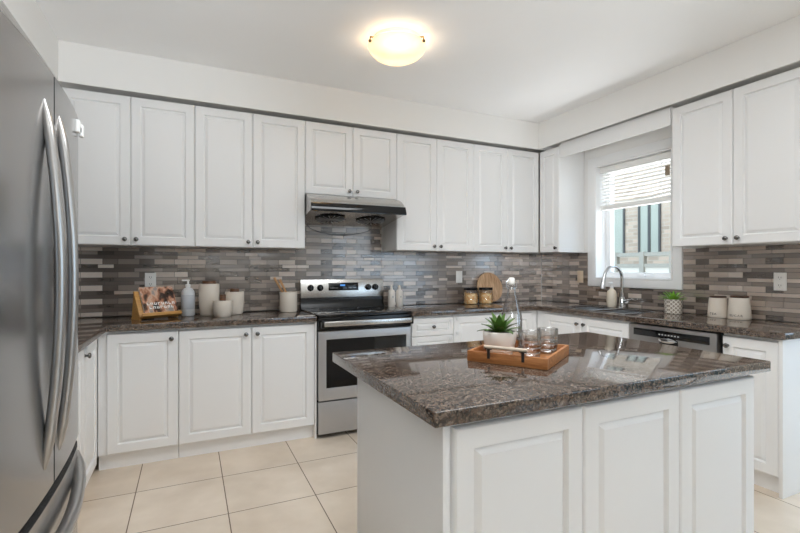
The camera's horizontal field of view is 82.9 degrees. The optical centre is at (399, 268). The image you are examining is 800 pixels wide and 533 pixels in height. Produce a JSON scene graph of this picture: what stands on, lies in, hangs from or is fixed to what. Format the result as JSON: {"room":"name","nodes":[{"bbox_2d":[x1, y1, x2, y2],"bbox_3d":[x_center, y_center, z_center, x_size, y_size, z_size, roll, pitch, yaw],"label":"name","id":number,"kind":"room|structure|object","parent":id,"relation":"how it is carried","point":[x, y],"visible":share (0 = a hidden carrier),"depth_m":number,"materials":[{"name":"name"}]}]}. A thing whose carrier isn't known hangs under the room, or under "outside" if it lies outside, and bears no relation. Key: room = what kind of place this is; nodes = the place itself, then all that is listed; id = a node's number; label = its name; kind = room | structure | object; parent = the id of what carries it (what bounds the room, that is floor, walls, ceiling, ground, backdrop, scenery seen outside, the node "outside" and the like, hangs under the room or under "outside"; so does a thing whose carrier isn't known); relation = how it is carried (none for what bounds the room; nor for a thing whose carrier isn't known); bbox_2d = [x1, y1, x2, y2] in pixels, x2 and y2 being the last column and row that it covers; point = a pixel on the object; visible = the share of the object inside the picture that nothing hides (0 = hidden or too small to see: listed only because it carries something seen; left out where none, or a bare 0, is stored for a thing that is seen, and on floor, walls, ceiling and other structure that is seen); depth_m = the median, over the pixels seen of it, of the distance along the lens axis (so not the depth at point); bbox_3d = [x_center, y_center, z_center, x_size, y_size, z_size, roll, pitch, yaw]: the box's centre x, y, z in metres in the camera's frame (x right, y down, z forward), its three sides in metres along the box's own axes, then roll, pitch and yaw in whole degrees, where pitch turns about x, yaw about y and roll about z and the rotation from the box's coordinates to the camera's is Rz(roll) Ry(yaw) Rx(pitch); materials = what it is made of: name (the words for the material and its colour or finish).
{"room":"kitchen","nodes":[
{"label":"kitchen","id":0,"kind":"room"},
{"bbox_2d":[78,159,540,441],"bbox_3d":[-0.584,-0.093,4.163,5.080,2.717,0.200,0,0,-25],"label":"wall","id":1,"kind":"structure","parent":0,"point":[539,159],"depth_m":3.78,"materials":[{"name":"tile"}]},
{"bbox_2d":[62,87,194,247],"bbox_3d":[-1.905,-0.668,3.233,0.798,1.021,0.356,0,0,-25],"label":"upper cabinet","id":2,"kind":"object","parent":1,"relation":"attached to","point":[136,156],"visible":0.97,"depth_m":3.12,"materials":[{"name":"white paint"}]},
{"bbox_2d":[195,105,304,249],"bbox_3d":[-1.180,-0.668,3.571,0.799,1.021,0.356,0,0,-25],"label":"upper cabinet","id":3,"kind":"object","parent":1,"relation":"attached to","point":[250,168],"visible":1,"depth_m":3.42,"materials":[{"name":"white paint"}]},
{"bbox_2d":[58,40,552,158],"bbox_3d":[-0.458,-1.321,3.891,4.678,0.259,0.399,0,0,-25],"label":"soffit","id":4,"kind":"structure","parent":1,"relation":"attached to","point":[80,66],"depth_m":3.45,"materials":[{"name":"paint"}]},
{"bbox_2d":[78,225,540,316],"bbox_3d":[-0.544,0.065,4.068,4.672,1.000,0.007,0,0,-25],"label":"wall tiles","id":5,"kind":"structure","parent":1,"relation":"attached to","point":[109,277],"depth_m":3.91,"materials":[{"name":"tile"}]},
{"bbox_2d":[145,273,155,286],"bbox_3d":[-1.891,0.093,3.433,0.074,0.120,0.008,0,0,-25],"label":"wall outlet","id":6,"kind":"object","parent":5,"relation":"attached to","point":[150,278],"visible":0.87,"depth_m":3.43,"materials":[{"name":"plastic"}]},
{"bbox_2d":[456,271,461,282],"bbox_3d":[0.600,0.085,4.590,0.074,0.120,0.009,0,0,-25],"label":"wall switch","id":7,"kind":"object","parent":5,"relation":"attached to","point":[458,273],"visible":1,"depth_m":4.59,"materials":[{"name":"plastic"}]},
{"bbox_2d":[305,121,395,199],"bbox_3d":[-0.454,-0.888,3.909,0.798,0.582,0.356,0,0,-25],"label":"upper cabinet","id":8,"kind":"object","parent":1,"relation":"attached to","point":[339,160],"visible":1,"depth_m":3.76,"materials":[{"name":"white paint"}]},
{"bbox_2d":[305,194,406,234],"bbox_3d":[-0.416,-0.447,3.836,0.801,0.296,0.512,0,0,-25],"label":"range hood","id":9,"kind":"object","parent":8,"relation":"attached to","point":[328,210],"visible":0.99,"depth_m":3.69,"materials":[{"name":"metal"}]},
{"bbox_2d":[315,214,345,222],"bbox_3d":[-0.574,-0.412,3.746,0.250,0.044,0.247,0,0,-3],"label":"fan grille","id":10,"kind":"object","parent":9,"relation":"attached to","point":[328,218],"depth_m":3.71,"materials":[{"name":"metal"}]},
{"bbox_2d":[356,216,384,224],"bbox_3d":[-0.253,-0.409,3.896,0.270,0.050,0.267,0,0,-25],"label":"fan grille","id":11,"kind":"object","parent":9,"relation":"attached to","point":[375,220],"depth_m":3.85,"materials":[{"name":"metal"}]},
{"bbox_2d":[382,133,472,252],"bbox_3d":[0.272,-0.668,4.246,0.798,1.021,0.356,0,0,-25],"label":"upper cabinet","id":12,"kind":"object","parent":1,"relation":"attached to","point":[434,177],"visible":0.99,"depth_m":4.10,"materials":[{"name":"white paint"}]},
{"bbox_2d":[461,144,538,253],"bbox_3d":[0.994,-0.668,4.582,0.791,1.021,0.356,0,0,-25],"label":"upper cabinet","id":13,"kind":"object","parent":1,"relation":"attached to","point":[505,181],"visible":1,"depth_m":4.44,"materials":[{"name":"white paint"}]},
{"bbox_2d":[0,0,799,122],"bbox_3d":[1.271,-1.512,0.174,5.880,0.120,9.800,0,0,-25],"label":"ceiling","id":14,"kind":"structure","parent":0,"point":[536,61],"depth_m":2.83,"materials":[{"name":"paint"}]},
{"bbox_2d":[0,0,57,80],"bbox_3d":[-1.502,-1.321,1.420,0.018,0.259,3.199,0,0,-25],"label":"wall","id":15,"kind":"structure","parent":14,"relation":"attached to","point":[27,15],"depth_m":2.46,"materials":[{"name":"paint"}]},
{"bbox_2d":[368,27,425,65],"bbox_3d":[-0.025,-1.383,2.871,0.386,0.138,0.372,0,0,-25],"label":"ceiling light","id":16,"kind":"object","parent":14,"relation":"attached to","point":[393,46],"visible":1,"depth_m":2.77,"materials":[{"name":"white glass"}]},
{"bbox_2d":[77,429,799,532],"bbox_3d":[1.225,1.325,0.152,5.180,0.120,9.000,0,0,-25],"label":"floor","id":17,"kind":"structure","parent":0,"point":[304,485],"depth_m":2.52,"materials":[{"name":"tile"}]},
{"bbox_2d":[0,10,85,532],"bbox_3d":[-1.282,0.357,1.110,0.801,1.814,0.974,0,0,-25],"label":"refrigerator","id":18,"kind":"object","parent":17,"relation":"on","point":[43,470],"visible":1,"depth_m":1.12,"materials":[{"name":"grey metal"}]},
{"bbox_2d":[76,119,83,137],"bbox_3d":[-1.124,-0.490,1.588,0.014,0.044,0.084,0,0,-25],"label":"hook","id":19,"kind":"object","parent":18,"relation":"attached to","point":[79,127],"visible":0.99,"depth_m":1.57,"materials":[{"name":"grey plastic"}]},
{"bbox_2d":[76,339,96,487],"bbox_3d":[-1.850,0.829,2.115,0.640,0.872,1.260,0,0,-25],"label":"base cabinet","id":20,"kind":"object","parent":17,"relation":"on","point":[86,439],"visible":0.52,"depth_m":2.46,"materials":[{"name":"white paint"}]},
{"bbox_2d":[78,309,316,352],"bbox_3d":[-1.378,0.371,2.657,1.966,0.040,1.861,0,0,-25],"label":"countertop","id":21,"kind":"structure","parent":20,"relation":"on","point":[90,329],"depth_m":3.06,"materials":[{"name":"stone"}]},
{"bbox_2d":[131,291,181,319],"bbox_3d":[-1.708,0.255,3.186,0.165,0.192,0.272,0,0,35],"label":"cookbook stand","id":22,"kind":"object","parent":21,"relation":"on","point":[137,311],"visible":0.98,"depth_m":3.10,"materials":[{"name":"brown wood"}]},
{"bbox_2d":[137,286,178,312],"bbox_3d":[-1.701,0.229,3.193,0.118,0.198,0.232,0,0,35],"label":"cookbook","id":23,"kind":"object","parent":22,"relation":"on","point":[153,299],"visible":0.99,"depth_m":3.18,"materials":[{"name":"multicoloured paper"}]},
{"bbox_2d":[181,280,194,315],"bbox_3d":[-1.576,0.217,3.366,0.094,0.268,0.094,0,0,-25],"label":"pump bottle","id":24,"kind":"object","parent":21,"relation":"on","point":[187,294],"visible":1,"depth_m":3.33,"materials":[{"name":"plastic"}]},
{"bbox_2d":[198,281,218,315],"bbox_3d":[-1.441,0.222,3.418,0.146,0.257,0.146,0,0,-25],"label":"canister","id":25,"kind":"object","parent":21,"relation":"on","point":[208,291],"visible":0.92,"depth_m":3.36,"materials":[{"name":"beige ceramic"}]},
{"bbox_2d":[213,294,231,316],"bbox_3d":[-1.297,0.271,3.312,0.134,0.160,0.134,0,0,-25],"label":"canister","id":26,"kind":"object","parent":21,"relation":"on","point":[222,307],"visible":1,"depth_m":3.26,"materials":[{"name":"beige ceramic"}]},
{"bbox_2d":[225,288,243,314],"bbox_3d":[-1.277,0.253,3.494,0.140,0.196,0.140,0,0,-25],"label":"canister","id":27,"kind":"object","parent":21,"relation":"on","point":[237,297],"visible":0.86,"depth_m":3.44,"materials":[{"name":"beige ceramic"}]},
{"bbox_2d":[279,291,296,311],"bbox_3d":[-0.909,0.271,3.687,0.140,0.160,0.140,0,0,-25],"label":"utensil crock","id":28,"kind":"object","parent":21,"relation":"on","point":[287,300],"visible":0.95,"depth_m":3.63,"materials":[{"name":"beige ceramic"}]},
{"bbox_2d":[273,277,282,291],"bbox_3d":[-0.951,0.205,3.689,0.159,0.271,0.013,0,0,-19],"label":"wooden utensil","id":29,"kind":"object","parent":28,"relation":"in","point":[274,278],"visible":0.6,"depth_m":3.67,"materials":[{"name":"brown wood"}]},
{"bbox_2d":[279,279,286,291],"bbox_3d":[-0.918,0.212,3.679,0.132,0.256,0.014,0,0,-20],"label":"wooden utensil","id":30,"kind":"object","parent":28,"relation":"in","point":[280,280],"visible":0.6,"depth_m":3.66,"materials":[{"name":"brown wood"}]},
{"bbox_2d":[98,328,178,470],"bbox_3d":[-1.779,0.829,3.140,0.448,0.872,0.632,0,0,-25],"label":"base cabinet","id":31,"kind":"object","parent":17,"relation":"on","point":[138,370],"visible":0.99,"depth_m":2.88,"materials":[{"name":"white paint"}]},
{"bbox_2d":[179,322,313,457],"bbox_3d":[-1.164,0.829,3.426,0.903,0.872,0.632,0,0,-25],"label":"base cabinet","id":32,"kind":"object","parent":17,"relation":"on","point":[241,386],"visible":0.99,"depth_m":3.15,"materials":[{"name":"white paint"}]},
{"bbox_2d":[313,321,316,438],"bbox_3d":[-0.752,0.829,3.633,0.014,0.872,0.604,0,0,-25],"label":"end panel","id":33,"kind":"object","parent":17,"relation":"on","point":[315,322],"visible":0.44,"depth_m":3.36,"materials":[{"name":"white paint"}]},
{"bbox_2d":[299,279,413,434],"bbox_3d":[-0.376,0.681,3.757,0.765,1.168,0.688,0,0,-25],"label":"stove","id":34,"kind":"object","parent":17,"relation":"on","point":[352,315],"visible":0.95,"depth_m":3.48,"materials":[{"name":"silver metal"}]},
{"bbox_2d":[302,306,411,317],"bbox_3d":[-0.371,0.353,3.746,0.765,0.022,0.567,0,0,-25],"label":"cooktop","id":35,"kind":"object","parent":34,"relation":"in","point":[319,311],"depth_m":3.61,"materials":[{"name":"glass"}]},
{"bbox_2d":[410,315,452,345],"bbox_3d":[0.150,0.829,4.037,0.408,0.872,0.632,0,0,-25],"label":"base cabinet","id":36,"kind":"object","parent":17,"relation":"on","point":[437,329],"visible":0.3,"depth_m":3.78,"materials":[{"name":"white paint"}]},
{"bbox_2d":[452,310,536,342],"bbox_3d":[0.758,0.829,4.320,0.925,0.872,0.632,0,0,-25],"label":"base cabinet","id":37,"kind":"object","parent":17,"relation":"on","point":[466,327],"visible":0.23,"depth_m":3.98,"materials":[{"name":"white paint"}]},
{"bbox_2d":[393,300,799,339],"bbox_3d":[1.245,0.371,3.483,1.934,0.040,2.574,0,0,-25],"label":"countertop","id":38,"kind":"structure","parent":37,"relation":"on","point":[779,330],"depth_m":3.38,"materials":[{"name":"stone"}]},
{"bbox_2d":[388,285,394,306],"bbox_3d":[-0.077,0.250,4.134,0.066,0.202,0.068,0,0,-25],"label":"condiment bottle","id":39,"kind":"object","parent":38,"relation":"on","point":[391,293],"visible":0.95,"depth_m":4.11,"materials":[{"name":"white ceramic"}]},
{"bbox_2d":[396,285,402,306],"bbox_3d":[-0.005,0.250,4.156,0.066,0.202,0.068,0,0,-25],"label":"condiment bottle","id":40,"kind":"object","parent":38,"relation":"on","point":[399,293],"visible":1,"depth_m":4.13,"materials":[{"name":"white ceramic"}]},
{"bbox_2d":[464,287,477,303],"bbox_3d":[0.700,0.270,4.485,0.148,0.161,0.148,0,0,-25],"label":"pasta jar","id":41,"kind":"object","parent":38,"relation":"on","point":[469,298],"visible":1,"depth_m":4.43,"materials":[{"name":"clear glass"}]},
{"bbox_2d":[479,287,492,303],"bbox_3d":[0.858,0.270,4.534,0.148,0.161,0.148,0,0,-25],"label":"pasta jar","id":42,"kind":"object","parent":38,"relation":"on","point":[486,298],"visible":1,"depth_m":4.48,"materials":[{"name":"clear glass"}]},
{"bbox_2d":[477,273,501,301],"bbox_3d":[0.930,0.194,4.690,0.310,0.304,0.091,0,0,-25],"label":"cutting board","id":43,"kind":"object","parent":38,"relation":"on","point":[486,279],"visible":0.83,"depth_m":4.69,"materials":[{"name":"brown wood"}]},
{"bbox_2d":[561,305,657,313],"bbox_3d":[1.754,0.459,3.878,0.408,0.222,0.708,0,0,-25],"label":"sink","id":44,"kind":"object","parent":38,"relation":"in","point":[580,308],"visible":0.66,"depth_m":3.90,"materials":[{"name":"metal"}]},
{"bbox_2d":[606,282,616,306],"bbox_3d":[1.924,0.239,4.117,0.090,0.224,0.090,0,0,-25],"label":"soap dispenser","id":45,"kind":"object","parent":38,"relation":"on","point":[611,296],"visible":0.98,"depth_m":4.08,"materials":[{"name":"beige plastic"}]},
{"bbox_2d":[600,265,633,307],"bbox_3d":[1.883,0.159,3.922,0.295,0.384,0.157,0,0,-25],"label":"faucet","id":46,"kind":"object","parent":38,"relation":"on","point":[622,300],"visible":0.98,"depth_m":3.99,"materials":[{"name":"silver metal"}]},
{"bbox_2d":[658,291,685,313],"bbox_3d":[2.134,0.261,3.533,0.203,0.180,0.208,0,0,-25],"label":"potted succulent","id":47,"kind":"object","parent":38,"relation":"on","point":[673,304],"visible":1,"depth_m":3.48,"materials":[{"name":"white ceramic"}]},
{"bbox_2d":[707,295,727,317],"bbox_3d":[2.289,0.274,3.261,0.128,0.153,0.128,0,0,-25],"label":"canister","id":48,"kind":"object","parent":38,"relation":"on","point":[717,305],"visible":0.95,"depth_m":3.21,"materials":[{"name":"beige ceramic"}]},
{"bbox_2d":[727,295,751,319],"bbox_3d":[2.348,0.270,3.134,0.138,0.161,0.138,0,0,-25],"label":"canister","id":49,"kind":"object","parent":38,"relation":"on","point":[739,307],"visible":1,"depth_m":3.08,"materials":[{"name":"beige ceramic"}]},
{"bbox_2d":[357,375,753,532],"bbox_3d":[0.596,0.829,1.734,1.374,0.872,0.650,0,0,-25],"label":"kitchen island","id":50,"kind":"object","parent":17,"relation":"on","point":[677,459],"visible":0.73,"depth_m":1.42,"materials":[{"name":"white paint"}]},
{"bbox_2d":[333,332,770,427],"bbox_3d":[0.561,0.371,1.807,1.457,0.040,0.876,0,0,-25],"label":"island countertop","id":51,"kind":"structure","parent":50,"relation":"on","point":[437,383],"depth_m":1.50,"materials":[{"name":"stone"}]},
{"bbox_2d":[467,334,568,369],"bbox_3d":[0.471,0.317,1.780,0.300,0.068,0.355,0,0,32],"label":"serving tray","id":52,"kind":"object","parent":51,"relation":"on","point":[477,354],"visible":0.84,"depth_m":1.67,"materials":[{"name":"brown wood"}]},
{"bbox_2d":[478,312,520,353],"bbox_3d":[0.389,0.257,1.781,0.165,0.168,0.173,0,0,35],"label":"agave","id":53,"kind":"object","parent":52,"relation":"on","point":[498,335],"visible":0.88,"depth_m":1.74,"materials":[{"name":"white ceramic"}]},
{"bbox_2d":[483,329,516,353],"bbox_3d":[0.391,0.293,1.777,0.130,0.097,0.130,0,0,-25],"label":"plant pot","id":54,"kind":"object","parent":52,"relation":"on","point":[494,337],"depth_m":1.73,"materials":[{"name":"white ceramic"}]},
{"bbox_2d":[501,278,521,351],"bbox_3d":[0.466,0.190,1.893,0.087,0.303,0.087,0,0,-25],"label":"bottle","id":55,"kind":"object","parent":52,"relation":"on","point":[511,281],"visible":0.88,"depth_m":1.91,"materials":[{"name":"clear glass"}]},
{"bbox_2d":[519,330,540,356],"bbox_3d":[0.503,0.292,1.749,0.085,0.099,0.085,0,0,-25],"label":"glass tumbler","id":56,"kind":"object","parent":52,"relation":"on","point":[521,339],"visible":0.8,"depth_m":1.75,"materials":[{"name":"clear glass"}]},
{"bbox_2d":[537,327,557,353],"bbox_3d":[0.597,0.292,1.832,0.085,0.099,0.085,0,0,-25],"label":"glass tumbler","id":57,"kind":"object","parent":52,"relation":"on","point":[555,337],"visible":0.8,"depth_m":1.83,"materials":[{"name":"clear glass"}]},
{"bbox_2d":[537,310,633,338],"bbox_3d":[1.746,0.829,3.932,0.632,0.872,0.997,0,0,-25],"label":"base cabinet","id":58,"kind":"object","parent":17,"relation":"on","point":[565,323],"visible":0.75,"depth_m":3.79,"materials":[{"name":"white paint"}]},
{"bbox_2d":[629,322,723,353],"bbox_3d":[2.072,0.831,3.184,0.608,0.868,0.620,0,0,-25],"label":"dishwasher","id":59,"kind":"object","parent":17,"relation":"on","point":[710,341],"visible":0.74,"depth_m":3.01,"materials":[{"name":"silver metal"}]},
{"bbox_2d":[723,333,778,492],"bbox_3d":[2.292,0.829,2.759,0.632,0.872,0.294,0,0,-25],"label":"base cabinet","id":60,"kind":"object","parent":17,"relation":"on","point":[766,384],"visible":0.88,"depth_m":2.58,"materials":[{"name":"white paint"}]},
{"bbox_2d":[779,339,799,498],"bbox_3d":[2.373,0.829,2.620,0.617,0.872,0.019,0,0,-25],"label":"end panel","id":61,"kind":"object","parent":17,"relation":"on","point":[789,350],"visible":1,"depth_m":2.51,"materials":[{"name":"white paint"}]},
{"bbox_2d":[541,122,794,322],"bbox_3d":[3.483,-0.093,1.202,0.200,2.717,8.600,0,0,-25],"label":"wall","id":62,"kind":"structure","parent":0,"point":[665,132],"depth_m":4.20,"materials":[{"name":"paint"}]},
{"bbox_2d":[540,147,583,252],"bbox_3d":[1.610,-0.668,4.552,0.356,1.021,0.268,0,0,-25],"label":"upper cabinet","id":63,"kind":"object","parent":62,"relation":"attached to","point":[561,179],"visible":0.98,"depth_m":4.45,"materials":[{"name":"white paint"}]},
{"bbox_2d":[561,106,676,143],"bbox_3d":[1.929,-1.200,3.936,0.311,0.014,1.104,0,0,-25],"label":"trim","id":64,"kind":"structure","parent":62,"relation":"attached to","point":[671,107],"depth_m":3.67,"materials":[{"name":"paint"}]},
{"bbox_2d":[588,137,682,289],"bbox_3d":[2.138,-0.446,4.068,0.221,1.237,0.937,0,0,-25],"label":"window","id":65,"kind":"structure","parent":62,"relation":"in","point":[600,250],"depth_m":4.35,"materials":[{"name":"plastic"}]},
{"bbox_2d":[600,151,670,237],"bbox_3d":[2.105,-0.631,4.050,0.064,0.672,0.733,0,0,-25],"label":"window blind","id":66,"kind":"object","parent":65,"relation":"attached to","point":[661,157],"visible":0.92,"depth_m":4.02,"materials":[{"name":"white plastic"}]},
{"bbox_2d":[539,15,799,148],"bbox_3d":[2.125,-1.321,3.410,0.399,0.259,2.649,0,0,-25],"label":"soffit","id":67,"kind":"structure","parent":62,"relation":"attached to","point":[774,50],"depth_m":3.17,"materials":[{"name":"paint"}]},
{"bbox_2d":[542,244,799,322],"bbox_3d":[2.122,0.098,3.883,0.007,0.506,2.570,0,0,-25],"label":"wall tiles","id":68,"kind":"structure","parent":62,"relation":"attached to","point":[749,271],"depth_m":3.40,"materials":[{"name":"tile"}]},
{"bbox_2d":[577,271,582,282],"bbox_3d":[1.807,0.083,4.542,0.009,0.120,0.074,0,0,-25],"label":"wall switch","id":69,"kind":"object","parent":68,"relation":"attached to","point":[579,273],"visible":1,"depth_m":4.54,"materials":[{"name":"beige plastic"}]},
{"bbox_2d":[774,272,786,290],"bbox_3d":[2.522,0.087,3.005,0.008,0.120,0.074,0,0,-25],"label":"wall outlet","id":70,"kind":"object","parent":68,"relation":"attached to","point":[780,279],"visible":1,"depth_m":3.00,"materials":[{"name":"plastic"}]},
{"bbox_2d":[672,67,799,247],"bbox_3d":[2.315,-0.668,3.036,0.356,1.021,0.844,0,0,-25],"label":"upper cabinet","id":71,"kind":"object","parent":62,"relation":"attached to","point":[736,152],"visible":1,"depth_m":2.94,"materials":[{"name":"white paint"}]},
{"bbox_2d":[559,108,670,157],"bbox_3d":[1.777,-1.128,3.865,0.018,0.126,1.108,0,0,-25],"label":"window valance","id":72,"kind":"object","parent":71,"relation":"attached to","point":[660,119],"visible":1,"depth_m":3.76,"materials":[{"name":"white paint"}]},
{"bbox_2d":[664,299,682,313],"bbox_3d":[2.127,0.295,3.525,0.126,0.112,0.126,0,0,-25],"label":"plant pot","id":73,"kind":"object","parent":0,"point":[671,306],"depth_m":3.48,"materials":[{"name":"white ceramic"}]},
{"label":"outside","id":74,"kind":"structure","parent":0,"visible":0},
{"bbox_3d":[15.295,1.890,11.436,29.750,0.050,50.000,0,0,-25],"label":"ground","id":75,"kind":"structure","parent":74,"visible":0},
{"bbox_2d":[614,163,670,263],"bbox_3d":[8.023,-1.935,11.363,5.800,7.600,18.600,0,0,-25],"label":"house","id":76,"kind":"structure","parent":75,"relation":"on","point":[645,228],"depth_m":10.52,"materials":[{"name":"brick"}]},
{"bbox_2d":[614,251,670,277],"bbox_3d":[3.773,0.800,7.457,0.080,2.130,6.580,0,0,-25],"label":"fence","id":77,"kind":"object","parent":75,"relation":"on","point":[642,267],"visible":0.09,"depth_m":7.20,"materials":[{"name":"white wood"}]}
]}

